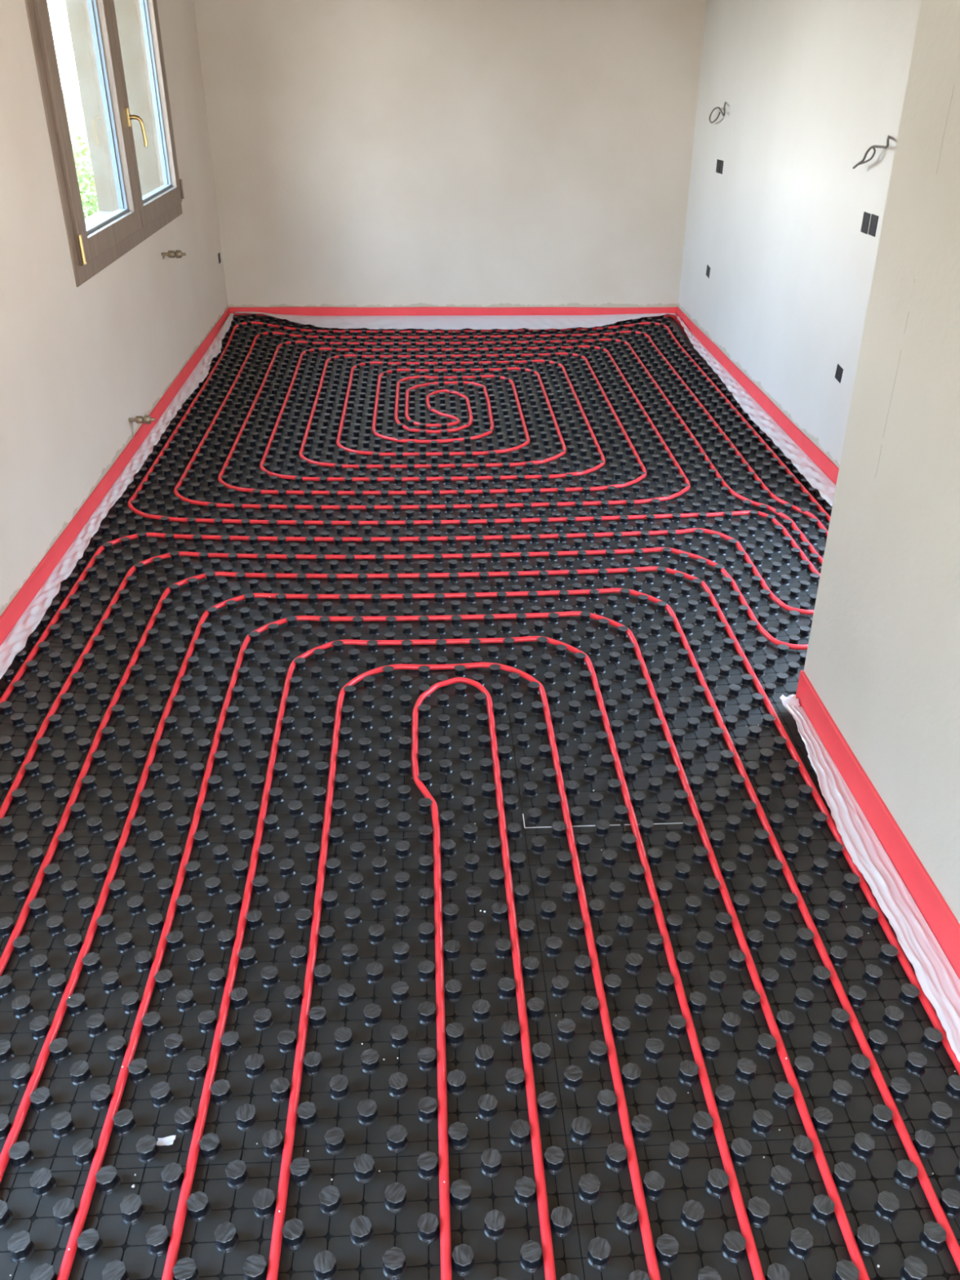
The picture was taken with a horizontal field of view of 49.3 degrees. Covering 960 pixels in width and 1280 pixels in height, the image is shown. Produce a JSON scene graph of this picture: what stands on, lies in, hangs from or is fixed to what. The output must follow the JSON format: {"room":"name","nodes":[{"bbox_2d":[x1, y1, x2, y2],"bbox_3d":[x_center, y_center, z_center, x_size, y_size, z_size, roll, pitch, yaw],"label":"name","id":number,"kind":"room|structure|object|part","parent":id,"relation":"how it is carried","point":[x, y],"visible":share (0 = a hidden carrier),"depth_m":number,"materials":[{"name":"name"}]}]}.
{"room":"building under construction","nodes":[
{"label":"building under construction","id":0,"kind":"room"},
{"bbox_2d":[62,89,98,217],"bbox_3d":[-21.616,-5.631,13.844,38.317,0.100,90.000,-1,30,-3],"label":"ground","id":1,"kind":"structure","parent":0,"point":[72,98],"depth_m":30.24,"materials":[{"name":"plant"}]},
{"bbox_2d":[70,124,99,218],"bbox_3d":[-4.307,-4.576,10.721,1.159,1.286,1.196,-1,30,-3],"label":"shrub","id":2,"kind":"object","parent":1,"relation":"on","point":[88,204],"visible":0.09,"depth_m":10.59,"materials":[{"name":"green plant"}]},
{"bbox_2d":[0,0,228,616],"bbox_3d":[-1.609,-1.069,2.462,0.420,2.720,9.330,-1,30,-3],"label":"wall","id":3,"kind":"structure","parent":0,"point":[77,363],"depth_m":3.88,"materials":[{"name":"paint"}]},
{"bbox_2d":[24,0,184,287],"bbox_3d":[-1.492,-2.344,4.298,0.146,1.354,1.928,-1,30,-3],"label":"window","id":4,"kind":"structure","parent":3,"relation":"in","point":[95,246],"depth_m":4.28,"materials":[{"name":"brown wood"}]},
{"bbox_3d":[-1.500,-2.135,3.919,0.065,1.242,0.928,-1,30,-3],"label":"sash","id":5,"kind":"part","parent":4,"relation":"part of","materials":[{"name":"brown wood"}]},
{"bbox_3d":[-1.487,-2.212,4.426,0.012,0.072,0.030,-1,30,-3],"label":"handle plate","id":6,"kind":"part","parent":4,"relation":"part of","materials":[{"name":"gold metal"}]},
{"bbox_3d":[-1.454,-2.168,4.454,0.063,0.122,0.020,-1,30,-3],"label":"handle","id":7,"kind":"part","parent":4,"relation":"part of","materials":[{"name":"gold metal"}]},
{"bbox_3d":[-1.546,-2.584,4.710,0.065,1.242,0.887,-1,30,-3],"label":"sash","id":8,"kind":"part","parent":4,"relation":"part of","materials":[{"name":"brown wood"}]},
{"bbox_2d":[128,415,155,438],"bbox_3d":[-1.434,-0.902,4.439,0.120,0.104,0.038,-1,30,-3],"label":"pipe stub","id":9,"kind":"object","parent":3,"relation":"attached to","point":[147,420],"visible":1,"depth_m":4.41,"materials":[{"name":"gold metal"}]},
{"bbox_2d":[160,249,186,259],"bbox_3d":[-1.479,-1.855,5.037,0.125,0.042,0.038,-1,30,-3],"label":"pipe stub","id":10,"kind":"object","parent":3,"relation":"attached to","point":[171,254],"visible":1,"depth_m":5.03,"materials":[{"name":"gold metal"}]},
{"bbox_2d":[217,252,221,263],"bbox_3d":[-1.606,-2.352,6.443,0.004,0.058,0.060,-1,30,-3],"label":"box","id":11,"kind":"object","parent":3,"relation":"attached to","point":[219,254],"visible":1,"depth_m":6.44,"materials":[{"name":"grey plastic"}]},
{"bbox_2d":[193,0,706,307],"bbox_3d":[0.029,-3.243,6.305,3.494,2.720,0.415,-1,30,-3],"label":"wall","id":12,"kind":"structure","parent":0,"point":[371,153],"depth_m":6.27,"materials":[{"name":"paint"}]},
{"bbox_2d":[678,0,921,468],"bbox_3d":[1.511,-2.175,4.431,0.250,2.720,4.932,-1,30,-3],"label":"wall","id":13,"kind":"structure","parent":0,"point":[806,87],"depth_m":4.59,"materials":[{"name":"paint"}]},
{"bbox_2d":[706,264,710,278],"bbox_3d":[1.315,-2.123,6.025,0.004,0.065,0.075,-1,30,-3],"label":"box","id":14,"kind":"object","parent":13,"relation":"attached to","point":[708,271],"visible":1,"depth_m":6.03,"materials":[{"name":"grey"}]},
{"bbox_2d":[709,102,725,123],"bbox_3d":[1.300,-2.854,5.664,0.046,0.112,0.308,-1,30,-3],"label":"cable","id":15,"kind":"object","parent":13,"relation":"attached to","point":[718,108],"visible":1,"depth_m":5.63,"materials":[{"name":"grey plastic"}]},
{"bbox_2d":[715,159,723,173],"bbox_3d":[1.317,-2.599,5.744,0.004,0.068,0.130,-1,30,-3],"label":"box","id":16,"kind":"object","parent":13,"relation":"attached to","point":[719,167],"visible":1,"depth_m":5.74,"materials":[{"name":"grey"}]},
{"bbox_2d":[835,364,843,382],"bbox_3d":[1.423,-1.056,4.144,0.004,0.062,0.067,-1,30,-3],"label":"box","id":17,"kind":"object","parent":13,"relation":"attached to","point":[839,371],"visible":1,"depth_m":4.14,"materials":[{"name":"grey plastic"}]},
{"bbox_2d":[860,211,878,236],"bbox_3d":[1.427,-1.523,3.830,0.004,0.072,0.136,-1,30,-3],"label":"box","id":18,"kind":"object","parent":13,"relation":"attached to","point":[866,218],"visible":1,"depth_m":3.83,"materials":[{"name":"grey plastic"}]},
{"bbox_2d":[852,135,889,168],"bbox_3d":[1.407,-1.724,3.709,0.059,0.123,0.264,-1,30,-3],"label":"cable","id":19,"kind":"object","parent":13,"relation":"attached to","point":[873,147],"visible":1,"depth_m":3.70,"materials":[{"name":"grey plastic"}]},
{"bbox_2d":[803,0,959,924],"bbox_3d":[1.418,0.082,0.433,0.894,2.702,4.368,-1,30,-3],"label":"wall","id":20,"kind":"structure","parent":0,"point":[882,658],"depth_m":2.15,"materials":[{"name":"paint"}]},
{"bbox_3d":[0.139,0.142,3.077,3.914,0.120,9.430,-1,30,-3],"label":"floor","id":21,"kind":"structure","parent":0,"visible":0},
{"bbox_2d":[0,307,234,679],"bbox_3d":[-1.328,0.231,2.661,0.101,0.128,9.366,-1,30,-3],"label":"strip","id":22,"kind":"object","parent":21,"relation":"on","point":[25,611],"visible":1,"depth_m":3.85,"materials":[{"name":"red plastic"}]},
{"bbox_2d":[0,641,524,837],"bbox_3d":[-0.651,0.229,2.741,1.521,0.056,0.927,-1,30,-3],"label":"panel","id":23,"kind":"object","parent":21,"relation":"on","point":[375,786],"visible":0.98,"depth_m":2.67,"materials":[{"name":"black plastic"}]},
{"bbox_2d":[0,528,813,710],"bbox_3d":[0.101,0.381,2.445,2.746,0.021,3.200,-1,30,-3],"label":"pipe","id":24,"kind":"object","parent":23,"relation":"on","point":[22,669],"visible":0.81,"depth_m":3.75,"materials":[{"name":"red plastic"}]},
{"bbox_2d":[56,611,870,1279],"bbox_3d":[-0.065,0.547,2.151,1.174,0.021,2.543,-1,30,-3],"label":"pipe","id":25,"kind":"object","parent":23,"relation":"on","point":[82,1211],"visible":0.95,"depth_m":1.99,"materials":[{"name":"red plastic"}]},
{"bbox_2d":[161,635,765,1279],"bbox_3d":[-0.060,0.586,2.084,0.872,0.021,2.387,-1,30,-3],"label":"pipe","id":26,"kind":"object","parent":23,"relation":"on","point":[181,1211],"visible":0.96,"depth_m":1.96,"materials":[{"name":"red plastic"}]},
{"bbox_2d":[0,587,959,1273],"bbox_3d":[-0.070,0.508,2.221,1.476,0.021,2.703,-1,30,-3],"label":"pipe","id":27,"kind":"object","parent":23,"relation":"on","point":[940,1217],"visible":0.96,"depth_m":2.12,"materials":[{"name":"red plastic"}]},
{"bbox_2d":[0,566,959,1075],"bbox_3d":[-0.075,0.468,2.292,1.778,0.021,2.866,-1,30,-3],"label":"pipe","id":28,"kind":"object","parent":23,"relation":"on","point":[931,1013],"visible":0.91,"depth_m":2.57,"materials":[{"name":"red plastic"}]},
{"bbox_2d":[411,677,556,1279],"bbox_3d":[-0.027,0.642,1.985,0.217,0.021,2.156,-1,30,-3],"label":"pipe","id":29,"kind":"object","parent":23,"relation":"on","point":[443,1153],"visible":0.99,"depth_m":1.90,"materials":[{"name":"red plastic"}]},
{"bbox_2d":[25,531,500,654],"bbox_3d":[-0.692,-0.172,3.447,1.462,0.055,0.915,-1,30,-3],"label":"panel","id":30,"kind":"object","parent":21,"relation":"on","point":[225,628],"visible":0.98,"depth_m":3.36,"materials":[{"name":"black plastic"}]},
{"bbox_2d":[0,822,567,1174],"bbox_3d":[-0.603,0.636,2.022,1.448,0.056,0.834,-1,30,-3],"label":"panel","id":31,"kind":"object","parent":21,"relation":"on","point":[374,983],"visible":1,"depth_m":1.95,"materials":[{"name":"black plastic"}]},
{"bbox_2d":[156,1135,175,1146],"bbox_3d":[-0.509,0.810,1.692,0.029,0.006,0.020,-1,30,-3],"label":"scrap","id":32,"kind":"object","parent":31,"relation":"on","point":[168,1140],"visible":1,"depth_m":1.69,"materials":[{"name":"white paper"}]},
{"bbox_2d":[266,662,661,1279],"bbox_3d":[-0.055,0.622,2.019,0.570,0.021,2.238,-1,30,-3],"label":"pipe","id":33,"kind":"object","parent":31,"relation":"on","point":[283,1184],"visible":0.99,"depth_m":1.93,"materials":[{"name":"red plastic"}]},
{"bbox_2d":[94,455,484,542],"bbox_3d":[-0.730,-0.566,4.142,1.459,0.055,0.915,-1,30,-3],"label":"panel","id":34,"kind":"object","parent":21,"relation":"on","point":[157,496],"visible":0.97,"depth_m":4.07,"materials":[{"name":"black plastic"}]},
{"bbox_2d":[0,1146,584,1279],"bbox_3d":[-0.563,1.039,1.312,1.451,0.056,0.800,-1,30,-3],"label":"panel","id":35,"kind":"object","parent":21,"relation":"on","point":[364,1223],"visible":1,"depth_m":1.58,"materials":[{"name":"black plastic"}]},
{"bbox_2d":[146,400,475,464],"bbox_3d":[-0.769,-0.960,4.837,1.458,0.055,0.915,-1,30,-3],"label":"panel","id":36,"kind":"object","parent":21,"relation":"on","point":[357,434],"visible":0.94,"depth_m":4.78,"materials":[{"name":"black plastic"}]},
{"bbox_2d":[182,359,467,408],"bbox_3d":[-0.813,-1.354,5.532,1.465,0.055,0.915,-1,30,-3],"label":"panel","id":37,"kind":"object","parent":21,"relation":"on","point":[333,392],"visible":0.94,"depth_m":5.46,"materials":[{"name":"black plastic"}]},
{"bbox_2d":[211,318,462,364],"bbox_3d":[-0.855,-1.768,6.216,1.469,0.100,0.915,-1,30,-3],"label":"panel","id":38,"kind":"object","parent":21,"relation":"on","point":[264,348],"visible":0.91,"depth_m":6.17,"materials":[{"name":"black plastic"}]},
{"bbox_2d":[127,321,831,579],"bbox_3d":[-0.050,-1.075,4.970,2.754,0.063,3.703,-1,30,-3],"label":"pipe","id":39,"kind":"object","parent":38,"relation":"on","point":[813,570],"visible":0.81,"depth_m":3.96,"materials":[{"name":"red plastic"}]},
{"bbox_2d":[173,330,827,564],"bbox_3d":[0.028,-1.049,4.946,2.604,0.041,3.438,-1,30,-3],"label":"pipe","id":40,"kind":"object","parent":38,"relation":"on","point":[749,468],"visible":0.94,"depth_m":4.74,"materials":[{"name":"red plastic"}]},
{"bbox_2d":[232,313,443,330],"bbox_3d":[-0.881,-2.015,6.650,1.491,0.101,0.270,1,30,1],"label":"panel","id":41,"kind":"object","parent":21,"relation":"on","point":[268,319],"visible":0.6,"depth_m":6.60,"materials":[{"name":"black plastic"}]},
{"bbox_2d":[229,306,676,329],"bbox_3d":[-0.162,-2.008,6.618,2.875,0.126,0.339,-1,30,-1],"label":"strip","id":42,"kind":"object","parent":21,"relation":"on","point":[341,317],"visible":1,"depth_m":6.71,"materials":[{"name":"red plastic"}]},
{"bbox_2d":[462,315,675,329],"bbox_3d":[0.551,-2.033,6.709,1.409,0.083,0.249,-3,30,-5],"label":"panel","id":43,"kind":"object","parent":21,"relation":"on","point":[664,319],"visible":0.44,"depth_m":6.68,"materials":[{"name":"black plastic"}]},
{"bbox_2d":[457,319,703,364],"bbox_3d":[0.576,-1.781,6.266,1.395,0.082,0.871,-1,30,-3],"label":"panel","id":44,"kind":"object","parent":21,"relation":"on","point":[660,335],"visible":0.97,"depth_m":6.23,"materials":[{"name":"black plastic"}]},
{"bbox_2d":[462,355,734,407],"bbox_3d":[0.616,-1.375,5.578,1.395,0.055,0.871,-1,30,-3],"label":"panel","id":45,"kind":"object","parent":21,"relation":"on","point":[528,388],"visible":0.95,"depth_m":5.53,"materials":[{"name":"black plastic"}]},
{"bbox_2d":[468,396,783,463],"bbox_3d":[0.656,-0.981,4.883,1.395,0.055,0.871,-1,30,-3],"label":"panel","id":46,"kind":"object","parent":21,"relation":"on","point":[508,432],"visible":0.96,"depth_m":4.82,"materials":[{"name":"black plastic"}]},
{"bbox_2d":[475,449,832,540],"bbox_3d":[0.696,-0.587,4.188,1.395,0.055,0.871,-1,30,-3],"label":"panel","id":47,"kind":"object","parent":21,"relation":"on","point":[706,493],"visible":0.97,"depth_m":4.14,"materials":[{"name":"black plastic"}]},
{"bbox_2d":[485,522,829,652],"bbox_3d":[0.736,-0.192,3.493,1.395,0.055,0.871,-1,30,-3],"label":"panel","id":48,"kind":"object","parent":21,"relation":"on","point":[789,578],"visible":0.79,"depth_m":3.44,"materials":[{"name":"black plastic"}]},
{"bbox_2d":[501,635,831,828],"bbox_3d":[0.776,0.203,2.796,1.395,0.055,0.868,-1,30,-3],"label":"panel","id":49,"kind":"object","parent":21,"relation":"on","point":[657,793],"visible":0.81,"depth_m":2.70,"materials":[{"name":"black plastic"}]},
{"bbox_2d":[0,546,808,818],"bbox_3d":[0.180,0.421,2.375,2.596,0.021,3.030,-1,30,-3],"label":"pipe","id":50,"kind":"object","parent":49,"relation":"on","point":[8,798],"visible":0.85,"depth_m":3.50,"materials":[{"name":"red plastic"}]},
{"bbox_2d":[524,812,959,1149],"bbox_3d":[0.509,0.618,2.061,0.776,0.056,0.808,-1,30,-3],"label":"panel","id":51,"kind":"object","parent":21,"relation":"on","point":[753,1093],"visible":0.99,"depth_m":1.97,"materials":[{"name":"black plastic"}]},
{"bbox_2d":[675,306,839,506],"bbox_3d":[1.310,-1.257,5.304,0.113,0.125,3.440,-1,30,-3],"label":"strip","id":52,"kind":"object","parent":21,"relation":"on","point":[820,471],"visible":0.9,"depth_m":4.88,"materials":[{"name":"red plastic"}]},
{"bbox_2d":[567,1129,959,1279],"bbox_3d":[0.549,1.014,1.363,0.776,0.056,0.800,-1,30,-3],"label":"panel","id":53,"kind":"object","parent":21,"relation":"on","point":[696,1232],"visible":1,"depth_m":1.60,"materials":[{"name":"black plastic"}]},
{"bbox_2d":[779,670,959,1062],"bbox_3d":[0.932,1.314,0.757,0.100,0.136,4.764,-1,30,-3],"label":"strip","id":54,"kind":"object","parent":21,"relation":"on","point":[925,926],"visible":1,"depth_m":2.23,"materials":[{"name":"red plastic"}]}
]}

